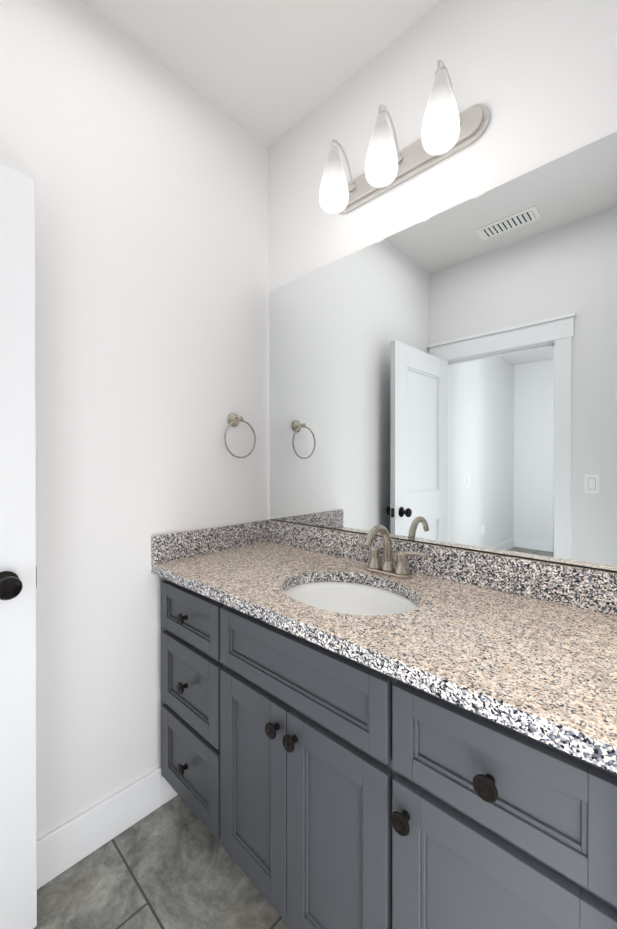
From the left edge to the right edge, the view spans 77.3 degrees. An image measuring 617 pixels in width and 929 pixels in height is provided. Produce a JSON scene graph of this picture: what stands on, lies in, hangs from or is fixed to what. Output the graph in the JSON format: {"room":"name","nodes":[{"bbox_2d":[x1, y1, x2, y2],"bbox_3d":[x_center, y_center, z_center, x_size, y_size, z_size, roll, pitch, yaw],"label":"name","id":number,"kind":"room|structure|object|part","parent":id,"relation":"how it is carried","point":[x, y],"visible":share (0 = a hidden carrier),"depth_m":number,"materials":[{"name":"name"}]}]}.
{"room":"bathroom","nodes":[
{"label":"bathroom","id":0,"kind":"room"},
{"bbox_2d":[0,0,267,839],"bbox_3d":[-0.843,-0.110,1.202,0.120,2.740,1.780,0,0,43],"label":"wall","id":1,"kind":"structure","parent":0,"point":[147,172],"depth_m":1.32,"materials":[{"name":"paint"}]},
{"bbox_2d":[0,163,36,928],"bbox_3d":[-0.984,0.242,0.780,0.170,2.015,0.722,0,0,41],"label":"door","id":2,"kind":"structure","parent":1,"relation":"in","point":[18,807],"depth_m":1.01,"materials":[{"name":"white paint"}]},
{"bbox_3d":[-0.780,0.306,1.013,0.170,0.066,0.105,0,0,41],"label":"knob","id":3,"kind":"part","parent":2,"relation":"part of","materials":[{"name":"black metal"}]},
{"bbox_2d":[37,767,177,888],"bbox_3d":[-0.907,1.190,1.039,0.013,0.140,1.207,0,0,43],"label":"baseboard","id":4,"kind":"structure","parent":1,"relation":"attached to","point":[67,845],"depth_m":1.25,"materials":[{"name":"white paint"}]},
{"bbox_2d":[151,520,266,563],"bbox_3d":[-0.381,0.308,1.591,0.019,0.099,0.539,0,0,43],"label":"backsplash","id":5,"kind":"structure","parent":1,"relation":"attached to","point":[170,546],"depth_m":1.54,"materials":[{"name":"multicoloured stone"}]},
{"bbox_2d":[224,413,255,457],"bbox_3d":[-0.304,-0.124,1.643,0.060,0.197,0.164,0,0,43],"label":"towel ring","id":6,"kind":"object","parent":1,"relation":"attached to","point":[233,419],"visible":1,"depth_m":1.64,"materials":[{"name":"silver metal"}]},
{"bbox_2d":[34,795,290,928],"bbox_3d":[-1.523,1.296,-0.555,4.500,0.060,5.520,0,0,43],"label":"floor","id":7,"kind":"structure","parent":0,"point":[171,864],"depth_m":1.15,"materials":[{"name":"tile"}]},
{"bbox_2d":[151,572,616,928],"bbox_3d":[0.121,0.828,1.126,1.390,0.865,0.572,0,0,43],"label":"bathroom vanity","id":8,"kind":"object","parent":7,"relation":"on","point":[370,730],"depth_m":0.78,"materials":[{"name":"grey paint"}]},
{"bbox_2d":[151,540,616,763],"bbox_3d":[0.126,0.378,1.129,1.390,0.035,0.558,0,0,43],"label":"countertop","id":9,"kind":"structure","parent":8,"relation":"on","point":[546,667],"depth_m":0.85,"materials":[{"name":"stone"}]},
{"bbox_2d":[285,582,416,615],"bbox_3d":[0.112,0.486,1.110,0.466,0.180,0.368,0,0,43],"label":"sink","id":10,"kind":"object","parent":9,"relation":"in","point":[356,598],"depth_m":1.27,"materials":[{"name":"white ceramic"}]},
{"bbox_2d":[357,525,426,578],"bbox_3d":[0.229,0.276,1.234,0.259,0.167,0.155,0,0,43],"label":"faucet","id":11,"kind":"object","parent":9,"relation":"on","point":[374,570],"depth_m":1.25,"materials":[{"name":"silver metal"}]},
{"bbox_2d":[80,0,440,146],"bbox_3d":[-1.523,-1.504,-0.565,4.500,0.060,5.520,0,0,43],"label":"ceiling","id":12,"kind":"structure","parent":0,"point":[267,73],"depth_m":1.36,"materials":[{"name":"paint"}]},
{"bbox_2d":[267,520,616,615],"bbox_3d":[0.310,0.309,1.325,1.390,0.099,0.019,0,0,43],"label":"backsplash","id":13,"kind":"structure","parent":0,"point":[579,587],"depth_m":1.15,"materials":[{"name":"multicoloured stone"}]},
{"bbox_2d":[268,0,616,572],"bbox_3d":[0.322,-0.111,1.405,4.500,2.740,0.128,0,0,43],"label":"wall","id":14,"kind":"structure","parent":0,"point":[447,378],"depth_m":1.18,"materials":[{"name":"white paint"}]},
{"bbox_2d":[319,60,489,213],"bbox_3d":[0.260,-1.030,1.255,0.570,0.238,0.186,0,0,43],"label":"sconce","id":15,"kind":"object","parent":14,"relation":"attached to","point":[448,129],"visible":1,"depth_m":1.20,"materials":[{"name":"white glass"}]}
]}

